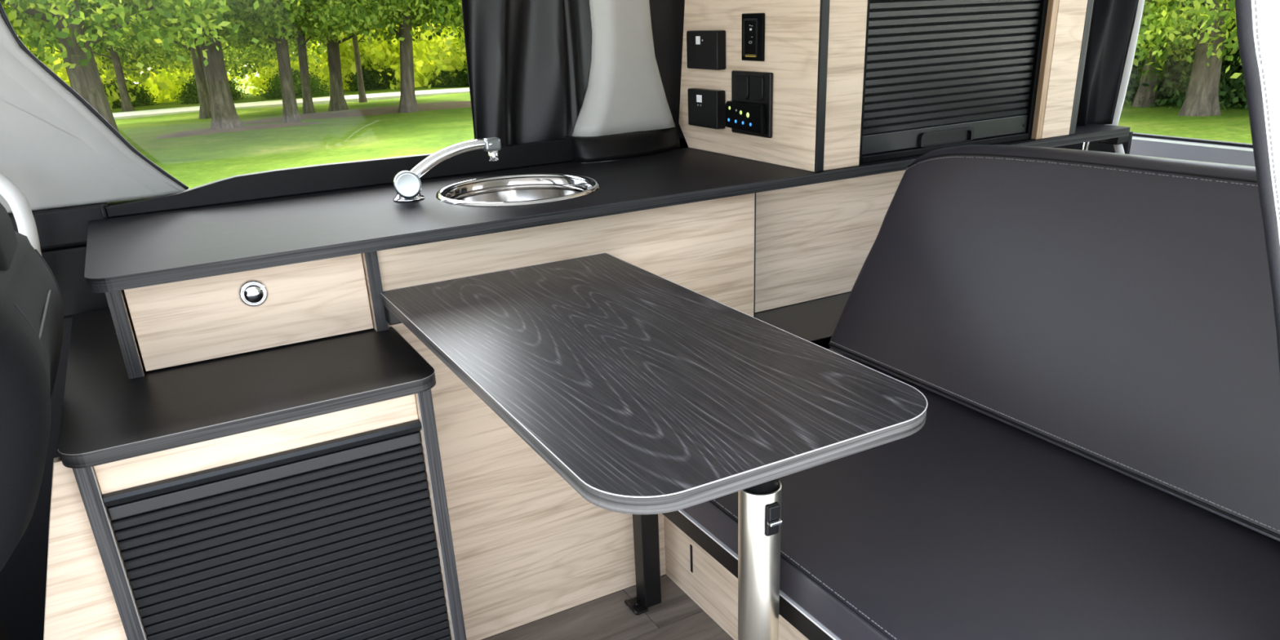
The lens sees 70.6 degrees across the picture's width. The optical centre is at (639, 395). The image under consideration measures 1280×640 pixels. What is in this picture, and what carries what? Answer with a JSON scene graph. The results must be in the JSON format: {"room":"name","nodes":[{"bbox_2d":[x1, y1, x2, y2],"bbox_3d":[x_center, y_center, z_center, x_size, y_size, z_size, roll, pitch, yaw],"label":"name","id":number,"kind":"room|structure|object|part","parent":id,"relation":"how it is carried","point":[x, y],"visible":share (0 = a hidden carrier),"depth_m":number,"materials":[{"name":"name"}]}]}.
{"room":"vehicle interior","nodes":[
{"label":"vehicle interior","id":0,"kind":"room"},
{"bbox_2d":[0,138,850,639],"bbox_3d":[-0.321,-0.090,1.970,3.150,0.825,0.050,-14,26,-25],"label":"wall","id":1,"kind":"structure","parent":0,"point":[23,578],"depth_m":1.63,"materials":[{"name":"black plastic"}]},
{"bbox_2d":[0,173,41,255],"bbox_3d":[-1.046,-0.240,1.387,0.221,0.233,0.082,-12,25,-22],"label":"handle","id":2,"kind":"object","parent":1,"relation":"attached to","point":[20,208],"visible":0.53,"depth_m":1.38,"materials":[{"name":"grey plastic"}]},
{"bbox_2d":[8,202,111,248],"bbox_3d":[-1.288,-0.188,1.308,0.932,0.058,0.030,-14,26,-25],"label":"trim","id":3,"kind":"structure","parent":1,"relation":"attached to","point":[68,225],"depth_m":1.47,"materials":[{"name":"black plastic"}]},
{"bbox_2d":[40,244,109,318],"bbox_3d":[-1.292,-0.103,1.346,0.920,0.116,0.019,-14,26,-25],"label":"trim","id":4,"kind":"structure","parent":1,"relation":"attached to","point":[67,264],"depth_m":1.51,"materials":[{"name":"black plastic"}]},
{"bbox_2d":[0,1,188,213],"bbox_3d":[-1.128,-0.538,1.298,0.759,0.580,0.064,-14,26,-25],"label":"trim","id":5,"kind":"structure","parent":1,"relation":"attached to","point":[55,147],"depth_m":1.44,"materials":[{"name":"grey plastic"}]},
{"bbox_2d":[100,137,573,217],"bbox_3d":[-0.503,-0.409,1.663,0.866,0.046,0.024,-14,26,-25],"label":"trim","id":6,"kind":"structure","parent":1,"relation":"attached to","point":[353,174],"depth_m":1.63,"materials":[{"name":"black plastic"}]},
{"bbox_2d":[563,122,679,162],"bbox_3d":[-0.017,-0.529,1.888,0.270,0.050,0.092,-14,26,-25],"label":"trim","id":7,"kind":"structure","parent":1,"relation":"attached to","point":[636,144],"depth_m":1.84,"materials":[{"name":"black plastic"}]},
{"bbox_2d":[571,0,675,136],"bbox_3d":[-0.040,-0.807,1.782,0.233,0.554,0.068,-14,26,-25],"label":"trim","id":8,"kind":"structure","parent":1,"relation":"attached to","point":[624,92],"depth_m":1.83,"materials":[{"name":"white plastic"}]},
{"bbox_2d":[670,109,686,148],"bbox_3d":[0.099,-0.584,1.999,0.370,0.095,0.012,-14,26,-25],"label":"trim","id":9,"kind":"structure","parent":1,"relation":"attached to","point":[675,113],"depth_m":1.98,"materials":[{"name":"black plastic"}]},
{"bbox_2d":[1053,131,1133,154],"bbox_3d":[1.045,-0.336,2.391,0.012,0.735,0.415,-14,26,-25],"label":"trim","id":10,"kind":"structure","parent":1,"relation":"attached to","point":[1095,145],"depth_m":2.15,"materials":[{"name":"black plastic"}]},
{"bbox_2d":[1105,0,1144,125],"bbox_3d":[1.111,-0.998,2.247,0.021,0.660,0.323,-14,26,-25],"label":"trim","id":11,"kind":"structure","parent":1,"relation":"attached to","point":[1130,58],"depth_m":2.19,"materials":[{"name":"grey plastic"}]},
{"bbox_2d":[481,573,733,639],"bbox_3d":[0.070,0.518,1.490,3.150,0.050,1.505,-14,26,-25],"label":"floor","id":12,"kind":"structure","parent":0,"point":[677,616],"depth_m":1.67,"materials":[{"name":"wood-look vinyl"},{"name":"grey wood planks"}]},
{"bbox_2d":[0,202,63,639],"bbox_3d":[-0.954,0.277,0.967,0.717,0.886,0.480,-14,26,-25],"label":"seat","id":13,"kind":"object","parent":12,"relation":"on","point":[32,312],"visible":1,"depth_m":0.86,"materials":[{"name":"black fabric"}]},
{"bbox_3d":[-1.029,0.448,0.991,0.530,0.160,0.480,-14,26,-25],"label":"seat","id":14,"kind":"part","parent":13,"relation":"part of","materials":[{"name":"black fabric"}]},
{"bbox_2d":[43,251,466,639],"bbox_3d":[-0.672,0.163,1.390,0.621,0.742,0.629,-14,26,-25],"label":"base cabinet","id":15,"kind":"object","parent":12,"relation":"on","point":[296,491],"depth_m":1.18,"materials":[{"name":"laminate"}]},
{"bbox_3d":[-0.623,-0.181,1.410,0.348,0.129,0.381,-14,26,-25],"label":"drawer unit","id":16,"kind":"part","parent":15,"relation":"part of","materials":[{"name":"beige wood"}]},
{"bbox_2d":[57,308,435,468],"bbox_3d":[-0.599,-0.072,1.340,0.432,0.018,0.628,-14,26,-25],"label":"shelf","id":17,"kind":"object","parent":15,"relation":"attached to","point":[108,416],"depth_m":1.16,"materials":[{"name":"laminate"}]},
{"bbox_3d":[-0.467,0.048,1.131,0.376,0.050,0.015,-14,26,-25],"label":"rail","id":18,"kind":"part","parent":15,"relation":"part of","materials":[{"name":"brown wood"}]},
{"bbox_2d":[377,169,906,639],"bbox_3d":[0.268,-0.072,1.845,1.535,0.742,0.275,-14,26,-25],"label":"base cabinet","id":19,"kind":"object","parent":12,"relation":"on","point":[528,547],"visible":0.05,"depth_m":1.61,"materials":[{"name":"brown wood"}]},
{"bbox_3d":[-0.080,0.043,1.612,0.674,0.742,0.015,-14,26,-25],"label":"panel","id":20,"kind":"part","parent":19,"relation":"part of","materials":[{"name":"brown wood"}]},
{"bbox_2d":[84,124,1130,293],"bbox_3d":[0.089,-0.426,1.723,2.003,0.018,0.440,-14,26,-25],"label":"countertop","id":21,"kind":"structure","parent":19,"relation":"on","point":[151,249],"depth_m":1.42,"materials":[{"name":"laminate"}]},
{"bbox_2d":[392,137,501,201],"bbox_3d":[-0.329,-0.384,1.533,0.193,0.087,0.069,-14,26,-25],"label":"faucet","id":22,"kind":"object","parent":21,"relation":"on","point":[407,184],"visible":1,"depth_m":1.51,"materials":[{"name":"silver metal"}]},
{"bbox_3d":[-0.382,-0.346,1.488,0.044,0.045,0.020,-10,24,-16],"label":"lever knob","id":23,"kind":"part","parent":22,"relation":"part of","materials":[{"name":"silver metal"}]},
{"bbox_3d":[-0.319,-0.398,1.534,0.160,0.063,0.025,-12,25,-20],"label":"spout","id":24,"kind":"part","parent":22,"relation":"part of","materials":[{"name":"silver metal"}]},
{"bbox_2d":[435,173,599,205],"bbox_3d":[-0.208,-0.310,1.588,0.283,0.112,0.283,-14,26,-25],"label":"sink","id":25,"kind":"object","parent":21,"relation":"in","point":[529,189],"visible":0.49,"depth_m":1.67,"materials":[{"name":"silver metal"}]},
{"bbox_2d":[679,0,1093,172],"bbox_3d":[0.481,-0.809,1.830,0.714,0.570,0.468,-14,26,-25],"label":"upper cabinet","id":26,"kind":"object","parent":21,"relation":"on","point":[855,82],"depth_m":1.70,"materials":[{"name":"brown wood"}]},
{"bbox_2d":[686,30,725,70],"bbox_3d":[0.131,-0.687,1.799,0.023,0.072,0.114,-14,26,-25],"label":"switch box","id":27,"kind":"object","parent":26,"relation":"attached to","point":[705,49],"visible":1,"depth_m":1.78,"materials":[{"name":"black plastic"}]},
{"bbox_2d":[687,88,725,128],"bbox_3d":[0.135,-0.585,1.843,0.023,0.073,0.110,-14,26,-25],"label":"switch box","id":28,"kind":"object","parent":26,"relation":"attached to","point":[706,107],"visible":0.99,"depth_m":1.82,"materials":[{"name":"black plastic"}]},
{"bbox_2d":[735,75,748,99],"bbox_3d":[0.194,-0.588,1.725,0.004,0.043,0.042,-14,26,-25],"label":"switch","id":29,"kind":"object","parent":26,"relation":"attached to","point":[741,81],"depth_m":1.72,"materials":[{"name":"black plastic"}]},
{"bbox_3d":[0.205,-0.554,1.719,0.021,0.116,0.133,-14,26,-25],"label":"socket panel","id":30,"kind":"part","parent":26,"relation":"part of","materials":[{"name":"black plastic"}]},
{"bbox_3d":[0.193,-0.737,1.691,0.015,0.570,0.464,-14,26,-25],"label":"panel","id":31,"kind":"part","parent":26,"relation":"part of","materials":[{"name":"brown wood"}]},
{"bbox_3d":[0.208,-0.662,1.672,0.008,0.082,0.068,-14,26,-25],"label":"display panel","id":32,"kind":"part","parent":26,"relation":"part of","materials":[{"name":"black plastic"}]},
{"bbox_2d":[749,75,764,101],"bbox_3d":[0.217,-0.572,1.687,0.004,0.043,0.042,-14,26,-25],"label":"switch","id":33,"kind":"object","parent":26,"relation":"attached to","point":[756,82],"depth_m":1.68,"materials":[{"name":"black plastic"}]},
{"bbox_3d":[0.303,-0.664,1.508,0.017,0.570,0.022,-14,26,-25],"label":"corner post","id":34,"kind":"part","parent":26,"relation":"part of","materials":[{"name":"black"}]},
{"bbox_3d":[0.386,-0.690,1.561,0.015,0.570,0.018,-14,26,-25],"label":"guide rail","id":35,"kind":"part","parent":26,"relation":"part of","materials":[{"name":"black"}]},
{"bbox_3d":[0.595,-0.502,1.755,0.140,0.026,0.008,-14,26,-25],"label":"grip frame","id":36,"kind":"part","parent":26,"relation":"part of","materials":[{"name":"black plastic"}]},
{"bbox_3d":[0.787,-0.792,1.760,0.011,0.570,0.016,-14,26,-25],"label":"guide rail","id":37,"kind":"part","parent":26,"relation":"part of","materials":[{"name":"black"}]},
{"bbox_3d":[0.893,-0.814,1.799,0.018,0.570,0.020,-14,26,-25],"label":"corner post","id":38,"kind":"part","parent":26,"relation":"part of","materials":[{"name":"beige wood"}]},
{"bbox_2d":[1082,133,1129,153],"bbox_3d":[1.075,-0.534,2.082,0.117,0.143,0.055,-10,24,-17],"label":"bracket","id":39,"kind":"object","parent":21,"relation":"attached to","point":[1117,142],"visible":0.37,"depth_m":2.05,"materials":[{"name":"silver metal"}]},
{"bbox_3d":[1.021,-0.540,2.083,0.016,0.116,0.012,-14,26,-25],"label":"rod","id":40,"kind":"part","parent":39,"relation":"part of","materials":[{"name":"silver metal"}]},
{"bbox_3d":[1.106,-0.529,2.079,0.064,0.134,0.018,-6,23,-9],"label":"rod","id":41,"kind":"part","parent":39,"relation":"part of","materials":[{"name":"grey metal"}]},
{"bbox_3d":[0.494,-0.388,2.012,0.855,0.310,0.015,-14,26,-25],"label":"recessed panel","id":42,"kind":"part","parent":19,"relation":"part of","materials":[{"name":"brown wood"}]},
{"bbox_2d":[380,253,928,639],"bbox_3d":[-0.025,0.236,1.243,0.376,0.670,0.762,-14,26,-25],"label":"table","id":43,"kind":"object","parent":12,"relation":"on","point":[646,393],"visible":1,"depth_m":0.99,"materials":[{"name":"laminate"}]},
{"bbox_3d":[0.146,0.137,1.005,0.017,0.040,0.007,-14,26,-25],"label":"latch plate","id":44,"kind":"part","parent":43,"relation":"part of","materials":[{"name":"black plastic"}]},
{"bbox_3d":[0.148,0.130,0.998,0.014,0.018,0.004,-13,25,-23],"label":"latch lever","id":45,"kind":"part","parent":43,"relation":"part of","materials":[{"name":"black plastic"}]},
{"bbox_2d":[624,144,1279,639],"bbox_3d":[0.456,0.098,1.330,0.758,0.817,0.996,-14,26,-25],"label":"bench","id":46,"kind":"object","parent":12,"relation":"on","point":[1088,338],"visible":0.74,"depth_m":1.21,"materials":[{"name":"grey leather"}]},
{"bbox_3d":[0.010,0.235,1.660,0.035,0.343,0.038,-14,26,-25],"label":"leg","id":47,"kind":"part","parent":46,"relation":"part of","materials":[{"name":"black metal"}]},
{"bbox_3d":[0.292,0.360,1.337,0.015,0.342,0.996,-14,26,-25],"label":"panel","id":48,"kind":"part","parent":46,"relation":"part of","materials":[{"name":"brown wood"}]},
{"bbox_2d":[682,336,1279,639],"bbox_3d":[0.452,0.106,1.324,0.741,0.052,0.985,-14,26,-25],"label":"seat cushion","id":49,"kind":"object","parent":46,"relation":"on","point":[974,523],"depth_m":1.08,"materials":[{"name":"grey leather"}]},
{"bbox_3d":[0.682,-0.145,1.317,0.265,0.380,0.915,-14,26,-25],"label":"backrest","id":50,"kind":"part","parent":46,"relation":"part of","materials":[{"name":"grey leather"}]},
{"bbox_2d":[1129,136,1255,166],"bbox_3d":[1.443,-0.120,1.948,0.190,0.754,1.300,-14,26,-25],"label":"sill","id":51,"kind":"structure","parent":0,"point":[1144,146],"depth_m":2.05,"materials":[{"name":"grey plastic"}]},
{"bbox_2d":[1132,132,1253,147],"bbox_3d":[1.454,-0.771,1.719,0.018,0.632,1.300,-14,26,-25],"label":"trim","id":52,"kind":"structure","parent":51,"relation":"attached to","point":[1141,135],"depth_m":2.12,"materials":[{"name":"rubber"}]},
{"bbox_2d":[1235,0,1279,375],"bbox_3d":[0.793,0.128,0.914,1.207,1.661,0.009,-14,26,-25],"label":"pillar","id":53,"kind":"structure","parent":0,"point":[1258,21],"depth_m":0.54,"materials":[{"name":"white plastic"},{"name":"black plastic"}]},
{"bbox_3d":[-0.360,-0.966,1.597,3.150,0.090,0.050,-14,26,-26],"label":"wall header","id":54,"kind":"structure","parent":0,"visible":0},
{"bbox_2d":[461,0,591,145],"bbox_3d":[-0.197,-0.767,1.759,0.326,0.556,0.044,-14,26,-25],"label":"curtain","id":55,"kind":"object","parent":54,"relation":"hanging from","point":[528,61],"visible":0.8,"depth_m":1.79,"materials":[{"name":"black fabric"}]},
{"bbox_2d":[648,0,684,110],"bbox_3d":[0.056,-0.823,1.876,0.186,0.565,0.008,-14,26,-25],"label":"curtain","id":56,"kind":"object","parent":54,"relation":"hanging from","point":[667,16],"visible":0.25,"depth_m":1.91,"materials":[{"name":"black fabric"}]},
{"bbox_3d":[-0.009,-0.797,0.972,3.150,0.060,1.515,-14,26,-26],"label":"ceiling","id":57,"kind":"structure","parent":0,"visible":0},
{"bbox_2d":[1075,0,1138,125],"bbox_3d":[1.023,-0.883,1.945,0.325,0.588,0.063,-14,26,-25],"label":"curtain","id":58,"kind":"object","parent":57,"relation":"hanging from","point":[1113,21],"visible":0.71,"depth_m":2.01,"materials":[{"name":"black fabric"}]},
{"label":"outside","id":59,"kind":"structure","parent":0,"visible":0},
{"bbox_2d":[111,77,1252,188],"bbox_3d":[-0.574,2.303,2.150,190.000,2.796,190.000,-14,26,-26],"label":"ground","id":60,"kind":"structure","parent":59,"point":[194,161],"depth_m":16.48,"materials":[{"name":"green plant"}]},
{"bbox_2d":[2,4,62,62],"bbox_3d":[-27.250,-14.367,32.242,12.164,9.073,12.013,2,23,11],"label":"tree","id":61,"kind":"object","parent":60,"relation":"on","point":[32,49],"visible":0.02,"depth_m":34.60,"materials":[{"name":"green plant"}]},
{"bbox_2d":[40,10,134,111],"bbox_3d":[-18.094,-13.166,30.711,5.980,6.918,5.700,0,23,5],"label":"tree","id":62,"kind":"object","parent":60,"relation":"on","point":[126,105],"visible":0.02,"depth_m":31.36,"materials":[{"name":"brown plant"}]},
{"bbox_2d":[102,76,159,108],"bbox_3d":[-20.634,-11.690,35.838,2.961,1.950,2.751,14,28,33],"label":"shrub","id":63,"kind":"object","parent":60,"relation":"on","point":[142,96],"visible":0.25,"depth_m":35.64,"materials":[{"name":"green plant"}]},
{"bbox_2d":[7,5,256,109],"bbox_3d":[-24.357,-15.680,37.786,16.006,12.234,15.489,-6,23,-9],"label":"shrub","id":64,"kind":"object","parent":60,"relation":"on","point":[162,83],"visible":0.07,"depth_m":36.62,"materials":[{"name":"green plant"}]},
{"bbox_2d":[0,0,316,132],"bbox_3d":[-9.948,-8.136,14.540,10.119,8.551,10.264,-7,24,-11],"label":"tree","id":65,"kind":"object","parent":60,"relation":"on","point":[67,20],"visible":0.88,"depth_m":15.09,"materials":[{"name":"green plant"}]},
{"bbox_2d":[101,2,237,119],"bbox_3d":[-11.987,-11.794,23.964,8.730,8.665,8.448,-16,26,-28],"label":"tree","id":66,"kind":"object","parent":60,"relation":"on","point":[205,112],"visible":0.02,"depth_m":25.07,"materials":[{"name":"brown plant"}]},
{"bbox_2d":[18,23,328,83],"bbox_3d":[-16.076,-14.934,32.355,12.036,8.800,12.125,-14,26,-25],"label":"shrub","id":67,"kind":"object","parent":60,"relation":"on","point":[237,60],"visible":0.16,"depth_m":32.38,"materials":[{"name":"green plant"}]},
{"bbox_2d":[0,0,404,129],"bbox_3d":[-9.200,-9.386,18.428,9.470,7.951,9.398,15,29,36],"label":"tree","id":68,"kind":"object","parent":60,"relation":"on","point":[224,113],"visible":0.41,"depth_m":19.23,"materials":[{"name":"green plant"}]},
{"bbox_2d":[173,74,251,104],"bbox_3d":[-16.988,-11.961,35.816,2.836,1.823,2.855,-16,26,-28],"label":"shrub","id":69,"kind":"object","parent":60,"relation":"on","point":[191,96],"visible":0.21,"depth_m":35.37,"materials":[{"name":"green plant"}]},
{"bbox_2d":[153,122,324,138],"bbox_3d":[-8.811,-5.909,20.059,4.020,0.122,2.009,-14,26,-25],"label":"mulch bed","id":70,"kind":"object","parent":60,"relation":"on","point":[201,131],"visible":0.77,"depth_m":19.63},
{"bbox_2d":[150,0,415,123],"bbox_3d":[-8.167,-9.740,20.413,7.820,7.036,7.879,-14,26,-25],"label":"tree","id":71,"kind":"object","parent":60,"relation":"on","point":[291,113],"visible":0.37,"depth_m":20.42,"materials":[{"name":"green plant"}]},
{"bbox_2d":[112,87,469,119],"bbox_3d":[-10.473,-9.362,29.355,43.740,0.304,8.564,-9,24,-16],"label":"path","id":72,"kind":"structure","parent":60,"relation":"on","point":[317,100],"depth_m":30.34,"materials":[{"name":"grey concrete"}]},
{"bbox_2d":[254,68,329,99],"bbox_3d":[-13.432,-11.914,35.349,2.961,1.950,2.751,3,24,12],"label":"shrub","id":73,"kind":"object","parent":60,"relation":"on","point":[316,91],"visible":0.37,"depth_m":34.85,"materials":[{"name":"green plant"}]},
{"bbox_2d":[225,3,405,114],"bbox_3d":[-8.809,-10.622,23.002,7.286,6.856,7.390,12,27,31],"label":"tree","id":74,"kind":"object","parent":60,"relation":"on","point":[308,104],"visible":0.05,"depth_m":23.67,"materials":[{"name":"green plant"}]},
{"bbox_2d":[228,25,450,96],"bbox_3d":[-14.075,-17.776,41.638,12.126,9.268,11.734,-16,27,-29],"label":"shrub","id":75,"kind":"object","parent":60,"relation":"on","point":[323,68],"visible":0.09,"depth_m":39.72,"materials":[{"name":"green plant"}]},
{"bbox_2d":[241,101,471,124],"bbox_3d":[-6.808,-7.715,24.407,9.276,0.180,3.106,-14,26,-25],"label":"path","id":76,"kind":"structure","parent":60,"relation":"on","point":[447,104],"depth_m":23.38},
{"bbox_2d":[293,0,426,111],"bbox_3d":[-8.304,-11.056,23.596,7.763,7.186,7.823,-4,23,-4],"label":"tree","id":77,"kind":"object","parent":60,"relation":"on","point":[337,100],"visible":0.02,"depth_m":24.53,"materials":[{"name":"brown plant"}]},
{"bbox_2d":[345,18,381,102],"bbox_3d":[-8.998,-13.126,27.728,7.760,8.091,7.510,3,24,14],"label":"tree","id":78,"kind":"object","parent":60,"relation":"on","point":[362,94],"visible":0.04,"depth_m":28.93,"materials":[{"name":"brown plant"}]},
{"bbox_2d":[271,0,463,112],"bbox_3d":[-5.518,-11.028,22.084,9.398,7.951,9.470,5,24,17],"label":"tree","id":79,"kind":"object","parent":60,"relation":"on","point":[408,103],"visible":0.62,"depth_m":22.02,"materials":[{"name":"green plant"}]},
{"bbox_2d":[345,59,399,91],"bbox_3d":[-11.427,-13.577,39.157,2.855,1.823,2.836,14,28,33],"label":"shrub","id":80,"kind":"object","parent":60,"relation":"on","point":[370,83],"visible":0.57,"depth_m":38.57,"materials":[{"name":"green plant"}]},
{"bbox_2d":[314,21,466,89],"bbox_3d":[-7.931,-18.716,40.478,16.057,11.866,15.858,-17,27,-31],"label":"shrub","id":81,"kind":"object","parent":60,"relation":"on","point":[436,52],"visible":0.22,"depth_m":37.42,"materials":[{"name":"green plant"}]},
{"bbox_2d":[411,0,463,39],"bbox_3d":[-4.566,-11.595,24.419,6.413,7.233,6.727,4,24,16],"label":"tree","id":82,"kind":"object","parent":60,"relation":"on","point":[438,33],"visible":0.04,"depth_m":23.58,"materials":[{"name":"green plant"}]},
{"bbox_2d":[420,61,469,87],"bbox_3d":[-7.860,-13.312,38.189,2.961,1.950,2.751,-6,23,-9],"label":"shrub","id":83,"kind":"object","parent":60,"relation":"on","point":[452,81],"visible":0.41,"depth_m":37.48,"materials":[{"name":"green plant"}]},
{"bbox_2d":[443,30,467,75],"bbox_3d":[-2.221,-16.199,36.422,11.738,8.379,11.907,-8,24,-13],"label":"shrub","id":84,"kind":"object","parent":60,"relation":"on","point":[444,35],"visible":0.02,"depth_m":35.13,"materials":[{"name":"green plant"}]},
{"bbox_2d":[1132,46,1147,92],"bbox_3d":[9.541,-7.319,19.976,4.738,3.120,4.402,-8,24,-13],"label":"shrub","id":85,"kind":"object","parent":60,"relation":"on","point":[1146,46],"visible":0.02,"depth_m":18.79,"materials":[{"name":"green plant"}]},
{"bbox_2d":[1131,0,1232,106],"bbox_3d":[9.482,-7.973,16.024,4.988,5.603,5.232,-20,28,-35],"label":"tree","id":86,"kind":"object","parent":60,"relation":"on","point":[1142,91],"visible":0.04,"depth_m":16.78,"materials":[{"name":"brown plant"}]},
{"bbox_2d":[1124,22,1245,103],"bbox_3d":[10.585,-6.774,18.266,4.568,2.917,4.538,1,23,8],"label":"shrub","id":87,"kind":"object","parent":60,"relation":"on","point":[1132,76],"visible":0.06,"depth_m":17.21,"materials":[{"name":"green plant"}]},
{"bbox_2d":[1124,10,1248,111],"bbox_3d":[11.402,-6.014,16.561,4.738,3.120,4.402,-19,28,-33],"label":"shrub","id":88,"kind":"object","parent":60,"relation":"on","point":[1228,95],"visible":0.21,"depth_m":16.19,"materials":[{"name":"green plant"}]},
{"bbox_2d":[1133,0,1241,115],"bbox_3d":[9.299,-7.364,13.983,7.823,5.986,7.763,-13,25,-23],"label":"tree","id":89,"kind":"object","parent":60,"relation":"on","point":[1202,97],"visible":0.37,"depth_m":14.45,"materials":[{"name":"green plant"}]}
]}

